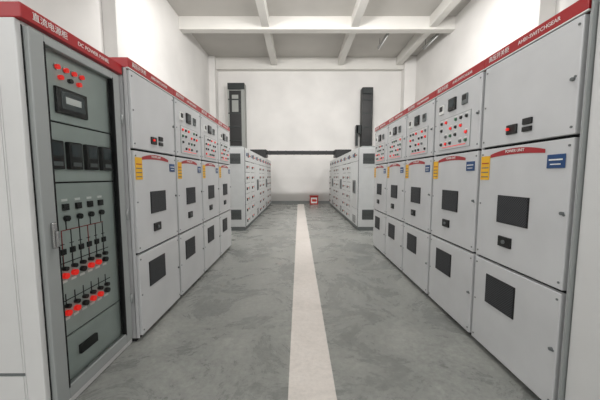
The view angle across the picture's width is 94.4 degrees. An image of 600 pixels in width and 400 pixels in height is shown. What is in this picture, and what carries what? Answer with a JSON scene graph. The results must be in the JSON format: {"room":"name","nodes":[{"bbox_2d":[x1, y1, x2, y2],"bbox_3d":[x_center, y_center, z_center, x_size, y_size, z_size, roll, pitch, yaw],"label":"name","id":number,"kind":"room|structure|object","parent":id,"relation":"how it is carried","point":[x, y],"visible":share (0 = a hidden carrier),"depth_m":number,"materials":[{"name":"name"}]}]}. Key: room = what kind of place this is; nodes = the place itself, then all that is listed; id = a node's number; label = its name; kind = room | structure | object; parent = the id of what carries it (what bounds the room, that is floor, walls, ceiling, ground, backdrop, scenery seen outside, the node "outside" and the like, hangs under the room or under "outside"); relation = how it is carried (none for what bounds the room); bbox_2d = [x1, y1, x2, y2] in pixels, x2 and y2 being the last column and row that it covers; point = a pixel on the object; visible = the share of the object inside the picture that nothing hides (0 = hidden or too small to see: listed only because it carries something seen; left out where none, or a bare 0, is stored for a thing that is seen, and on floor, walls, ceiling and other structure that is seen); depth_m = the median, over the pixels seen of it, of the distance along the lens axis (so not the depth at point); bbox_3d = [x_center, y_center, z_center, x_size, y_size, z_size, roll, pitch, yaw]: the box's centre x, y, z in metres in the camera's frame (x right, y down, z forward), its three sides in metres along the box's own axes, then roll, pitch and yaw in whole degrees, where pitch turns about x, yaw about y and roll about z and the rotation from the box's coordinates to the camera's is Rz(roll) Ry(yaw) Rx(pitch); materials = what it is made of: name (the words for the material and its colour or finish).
{"room":"electrical room","nodes":[
{"label":"electrical room","id":0,"kind":"room"},
{"bbox_2d":[0,0,209,113],"bbox_3d":[-4.400,-2.398,2.905,0.200,7.100,22.200,0,5,0],"label":"wall","id":1,"kind":"structure","parent":0,"point":[176,58],"depth_m":8.27,"materials":[{"name":"paint"}]},
{"bbox_2d":[75,204,540,399],"bbox_3d":[0.650,1.188,3.214,10.300,0.100,22.600,0,5,0],"label":"floor","id":2,"kind":"structure","parent":0,"point":[228,336],"depth_m":2.45,"materials":[{"name":"grey concrete"}]},
{"bbox_2d":[0,1,132,399],"bbox_3d":[-2.087,0.112,1.872,1.465,2.275,0.804,0,5,0],"label":"tall cabinet","id":3,"kind":"object","parent":2,"relation":"on","point":[66,300],"visible":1,"depth_m":1.62,"materials":[{"name":"grey metal"}]},
{"bbox_2d":[102,0,131,59],"bbox_3d":[-4.150,-2.706,6.466,0.300,7.100,0.550,0,5,0],"label":"column","id":4,"kind":"structure","parent":2,"relation":"on","point":[115,13],"depth_m":6.14,"materials":[{"name":"paint"}]},
{"bbox_2d":[109,57,179,340],"bbox_3d":[-2.087,0.011,2.673,1.546,2.338,0.798,0,5,0],"label":"tall cabinet","id":5,"kind":"object","parent":2,"relation":"on","point":[146,102],"visible":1,"depth_m":2.50,"materials":[{"name":"metal"}]},
{"bbox_2d":[173,89,203,296],"bbox_3d":[-2.090,-0.058,3.472,1.541,2.338,0.798,0,5,0],"label":"tall cabinet","id":6,"kind":"object","parent":2,"relation":"on","point":[186,115],"visible":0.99,"depth_m":3.35,"materials":[{"name":"metal"}]},
{"bbox_2d":[199,108,219,271],"bbox_3d":[-2.090,-0.127,4.271,1.541,2.338,0.798,0,5,0],"label":"tall cabinet","id":7,"kind":"object","parent":2,"relation":"on","point":[208,123],"visible":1,"depth_m":4.17,"materials":[{"name":"metal"}]},
{"bbox_2d":[208,55,218,119],"bbox_3d":[-4.150,-3.331,13.714,0.300,7.100,0.500,0,5,0],"label":"column","id":8,"kind":"structure","parent":2,"relation":"on","point":[213,73],"depth_m":13.32,"materials":[{"name":"paint"}]},
{"bbox_2d":[217,119,231,255],"bbox_3d":[-2.090,-0.195,5.070,1.541,2.338,0.798,0,5,0],"label":"tall cabinet","id":9,"kind":"object","parent":2,"relation":"on","point":[223,131],"visible":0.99,"depth_m":4.99,"materials":[{"name":"metal"}]},
{"bbox_2d":[227,83,246,147],"bbox_3d":[-3.025,-2.708,13.768,0.810,5.850,0.460,0,5,0],"label":"duct","id":10,"kind":"object","parent":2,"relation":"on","point":[237,119],"visible":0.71,"depth_m":13.45,"materials":[{"name":"grey metal"}]},
{"bbox_2d":[229,146,251,230],"bbox_3d":[-1.845,-0.320,7.494,1.030,2.170,0.811,0,5,0],"label":"tall cabinet","id":11,"kind":"object","parent":2,"relation":"on","point":[240,157],"visible":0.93,"depth_m":7.12,"materials":[{"name":"metal"}]},
{"bbox_2d":[251,151,255,223],"bbox_3d":[-1.845,-0.390,8.299,1.030,2.170,0.798,0,5,0],"label":"tall cabinet","id":12,"kind":"object","parent":2,"relation":"on","point":[253,177],"visible":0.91,"depth_m":8.27,"materials":[{"name":"metal"}]},
{"bbox_2d":[255,153,259,219],"bbox_3d":[-1.843,-0.459,9.098,1.034,2.170,0.798,0,5,0],"label":"tall cabinet","id":13,"kind":"object","parent":2,"relation":"on","point":[256,155],"visible":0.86,"depth_m":9.07,"materials":[{"name":"metal"}]},
{"bbox_2d":[259,155,262,215],"bbox_3d":[-1.845,-0.527,9.897,1.030,2.170,0.798,0,5,0],"label":"tall cabinet","id":14,"kind":"object","parent":2,"relation":"on","point":[260,157],"visible":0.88,"depth_m":9.78,"materials":[{"name":"metal"}]},
{"bbox_2d":[262,157,264,212],"bbox_3d":[-1.845,-0.596,10.696,1.030,2.170,0.798,0,5,0],"label":"tall cabinet","id":15,"kind":"object","parent":2,"relation":"on","point":[263,158],"visible":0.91,"depth_m":10.61,"materials":[{"name":"metal"}]},
{"bbox_2d":[264,158,267,210],"bbox_3d":[-1.843,-0.665,11.495,1.034,2.170,0.798,0,5,0],"label":"tall cabinet","id":16,"kind":"object","parent":2,"relation":"on","point":[266,203],"visible":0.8,"depth_m":11.38,"materials":[{"name":"metal"}]},
{"bbox_2d":[267,159,268,207],"bbox_3d":[-1.845,-0.734,12.294,1.030,2.170,0.798,0,5,0],"label":"tall cabinet","id":17,"kind":"object","parent":2,"relation":"on","point":[267,159],"visible":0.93,"depth_m":12.27,"materials":[{"name":"metal"}]},
{"bbox_2d":[269,161,270,205],"bbox_3d":[-1.845,-0.803,13.093,1.030,2.170,0.798,0,5,0],"label":"tall cabinet","id":18,"kind":"object","parent":2,"relation":"on","point":[269,161],"visible":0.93,"depth_m":13.05,"materials":[{"name":"metal"}]},
{"bbox_2d":[288,204,336,399],"bbox_3d":[0.085,1.150,3.060,0.310,0.003,21.900,0,5,0],"label":"floor stripe","id":19,"kind":"structure","parent":2,"relation":"on","point":[310,370],"depth_m":2.48,"materials":[{"name":"paint"}]},
{"bbox_2d":[309,195,317,203],"bbox_3d":[0.750,-0.013,14.001,0.440,0.440,0.360,0,5,0],"label":"box","id":20,"kind":"object","parent":2,"relation":"on","point":[313,198],"visible":1,"depth_m":13.84,"materials":[{"name":"red"}]},
{"bbox_2d":[329,161,331,205],"bbox_3d":[1.985,-0.803,13.093,1.030,2.170,0.798,0,5,0],"label":"tall cabinet","id":21,"kind":"object","parent":2,"relation":"on","point":[330,188],"visible":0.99,"depth_m":13.15,"materials":[{"name":"metal"}]},
{"bbox_2d":[332,160,334,208],"bbox_3d":[1.983,-0.734,12.294,1.034,2.170,0.798,0,5,0],"label":"tall cabinet","id":22,"kind":"object","parent":2,"relation":"on","point":[332,160],"visible":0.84,"depth_m":12.19,"materials":[{"name":"metal"}]},
{"bbox_2d":[333,158,336,210],"bbox_3d":[1.985,-0.665,11.495,1.030,2.170,0.798,0,5,0],"label":"tall cabinet","id":23,"kind":"object","parent":2,"relation":"on","point":[335,160],"visible":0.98,"depth_m":11.38,"materials":[{"name":"metal"}]},
{"bbox_2d":[250,149,350,157],"bbox_3d":[0.070,-1.899,11.429,4.060,0.300,0.600,0,5,0],"label":"bridge","id":24,"kind":"object","parent":23,"relation":"on","point":[336,153],"visible":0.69,"depth_m":11.27,"materials":[{"name":"black metal"}]},
{"bbox_2d":[336,157,339,212],"bbox_3d":[1.985,-0.596,10.696,1.030,2.170,0.798,0,5,0],"label":"tall cabinet","id":25,"kind":"object","parent":2,"relation":"on","point":[338,158],"visible":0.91,"depth_m":10.77,"materials":[{"name":"metal"}]},
{"bbox_2d":[339,155,343,215],"bbox_3d":[1.983,-0.527,9.897,1.034,2.170,0.798,0,5,0],"label":"tall cabinet","id":26,"kind":"object","parent":2,"relation":"on","point":[341,157],"visible":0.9,"depth_m":9.77,"materials":[{"name":"metal"}]},
{"bbox_2d":[342,153,347,219],"bbox_3d":[1.985,-0.459,9.098,1.030,2.170,0.798,0,5,0],"label":"tall cabinet","id":27,"kind":"object","parent":2,"relation":"on","point":[345,163],"visible":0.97,"depth_m":9.13,"materials":[{"name":"metal"}]},
{"bbox_2d":[346,151,351,224],"bbox_3d":[1.985,-0.390,8.299,1.030,2.170,0.798,0,5,0],"label":"tall cabinet","id":28,"kind":"object","parent":2,"relation":"on","point":[349,154],"visible":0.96,"depth_m":8.22,"materials":[{"name":"metal"}]},
{"bbox_2d":[351,146,374,230],"bbox_3d":[1.983,-0.320,7.494,1.034,2.170,0.811,0,5,0],"label":"tall cabinet","id":29,"kind":"object","parent":2,"relation":"on","point":[363,157],"visible":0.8,"depth_m":7.12,"materials":[{"name":"metal"}]},
{"bbox_2d":[355,87,372,146],"bbox_3d":[3.180,-2.609,13.777,0.760,5.650,0.460,0,5,0],"label":"duct","id":30,"kind":"object","parent":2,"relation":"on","point":[364,129],"visible":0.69,"depth_m":13.47,"materials":[{"name":"grey metal"}]},
{"bbox_2d":[373,120,388,254],"bbox_3d":[2.229,-0.199,5.110,1.541,2.338,0.798,0,5,0],"label":"tall cabinet","id":31,"kind":"object","parent":2,"relation":"on","point":[381,135],"visible":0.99,"depth_m":5.04,"materials":[{"name":"metal"}]},
{"bbox_2d":[385,109,407,273],"bbox_3d":[2.229,-0.130,4.311,1.541,2.338,0.798,0,5,0],"label":"tall cabinet","id":32,"kind":"object","parent":2,"relation":"on","point":[397,135],"visible":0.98,"depth_m":4.22,"materials":[{"name":"metal"}]},
{"bbox_2d":[400,56,416,111],"bbox_3d":[5.325,-3.333,13.739,0.550,7.100,0.450,0,5,0],"label":"column","id":33,"kind":"structure","parent":2,"relation":"on","point":[408,74],"depth_m":13.33,"materials":[{"name":"paint"}]},
{"bbox_2d":[402,90,436,297],"bbox_3d":[2.229,-0.061,3.512,1.541,2.338,0.798,0,5,0],"label":"tall cabinet","id":34,"kind":"object","parent":2,"relation":"on","point":[421,119],"visible":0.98,"depth_m":3.39,"materials":[{"name":"metal"}]},
{"bbox_2d":[428,60,486,336],"bbox_3d":[2.229,0.008,2.713,1.541,2.338,0.798,0,5,0],"label":"tall cabinet","id":35,"kind":"object","parent":2,"relation":"on","point":[460,103],"visible":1,"depth_m":2.58,"materials":[{"name":"metal"}]},
{"bbox_2d":[472,0,591,399],"bbox_3d":[2.227,0.077,1.914,1.546,2.338,0.798,0,5,0],"label":"tall cabinet","id":36,"kind":"object","parent":2,"relation":"on","point":[534,90],"visible":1,"depth_m":1.76,"materials":[{"name":"metal"}]},
{"bbox_2d":[519,0,555,37],"bbox_3d":[5.425,-2.706,6.466,0.350,7.100,0.550,0,5,0],"label":"column","id":37,"kind":"structure","parent":2,"relation":"on","point":[534,13],"depth_m":6.20,"materials":[{"name":"paint"}]},
{"bbox_2d":[558,0,599,399],"bbox_3d":[2.210,0.136,1.101,1.480,2.360,0.800,0,5,0],"label":"tall cabinet","id":38,"kind":"object","parent":2,"relation":"on","point":[580,360],"visible":1,"depth_m":1.45,"materials":[{"name":"white metal"}]},
{"bbox_2d":[218,71,400,200],"bbox_3d":[0.650,-3.361,14.063,10.300,7.100,0.200,0,5,0],"label":"wall","id":39,"kind":"structure","parent":0,"point":[286,110],"depth_m":13.88,"materials":[{"name":"paint"}]},
{"bbox_2d":[271,201,329,203],"bbox_3d":[0.650,0.116,14.253,9.900,0.140,0.020,0,5,0],"label":"baseboard","id":40,"kind":"structure","parent":39,"relation":"attached to","point":[272,202],"depth_m":14.24,"materials":[{"name":"grey paint"}]},
{"bbox_2d":[167,0,470,56],"bbox_3d":[0.650,-6.035,2.591,10.300,0.200,22.600,0,5,0],"label":"ceiling","id":41,"kind":"structure","parent":0,"point":[216,44],"depth_m":11.22,"materials":[{"name":"paint"}]},
{"bbox_2d":[255,0,276,64],"bbox_3d":[-1.200,-5.746,2.616,0.260,0.380,22.200,0,5,0],"label":"beam","id":42,"kind":"structure","parent":41,"relation":"attached to","point":[262,8],"depth_m":9.91,"materials":[{"name":"paint"}]},
{"bbox_2d":[216,57,403,70],"bbox_3d":[0.650,-6.602,13.533,9.900,0.550,0.300,0,5,0],"label":"beam","id":43,"kind":"structure","parent":41,"relation":"attached to","point":[222,63],"depth_m":13.39,"materials":[{"name":"paint"}]},
{"bbox_2d":[179,16,455,32],"bbox_3d":[0.650,-6.356,10.091,9.900,0.450,0.300,0,5,0],"label":"beam","id":44,"kind":"structure","parent":41,"relation":"attached to","point":[187,24],"depth_m":9.95,"materials":[{"name":"paint"}]},
{"bbox_2d":[338,0,368,64],"bbox_3d":[2.000,-5.746,2.616,0.260,0.380,22.200,0,5,0],"label":"beam","id":45,"kind":"structure","parent":41,"relation":"attached to","point":[360,6],"depth_m":9.90,"materials":[{"name":"paint"}]},
{"bbox_2d":[377,33,388,49],"bbox_3d":[3.350,-6.452,11.087,0.120,0.410,1.200,0,5,0],"label":"tube light","id":46,"kind":"object","parent":41,"relation":"hanging from","point":[386,34],"visible":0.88,"depth_m":10.99,"materials":[{"name":"grey plastic"}]},
{"bbox_2d":[396,0,460,64],"bbox_3d":[4.800,-5.746,2.616,0.260,0.380,22.200,0,5,0],"label":"beam","id":47,"kind":"structure","parent":41,"relation":"attached to","point":[445,7],"depth_m":9.91,"materials":[{"name":"paint"}]},
{"bbox_2d":[422,33,438,49],"bbox_3d":[5.250,-6.452,11.087,0.120,0.410,1.200,0,5,0],"label":"tube light","id":48,"kind":"object","parent":41,"relation":"hanging from","point":[436,35],"visible":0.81,"depth_m":11.02,"materials":[{"name":"grey plastic"}]},
{"bbox_2d":[415,0,577,102],"bbox_3d":[5.700,-2.398,2.905,0.200,7.100,22.200,0,5,0],"label":"wall","id":49,"kind":"structure","parent":0,"point":[483,28],"depth_m":9.13,"materials":[{"name":"paint"}]}
]}

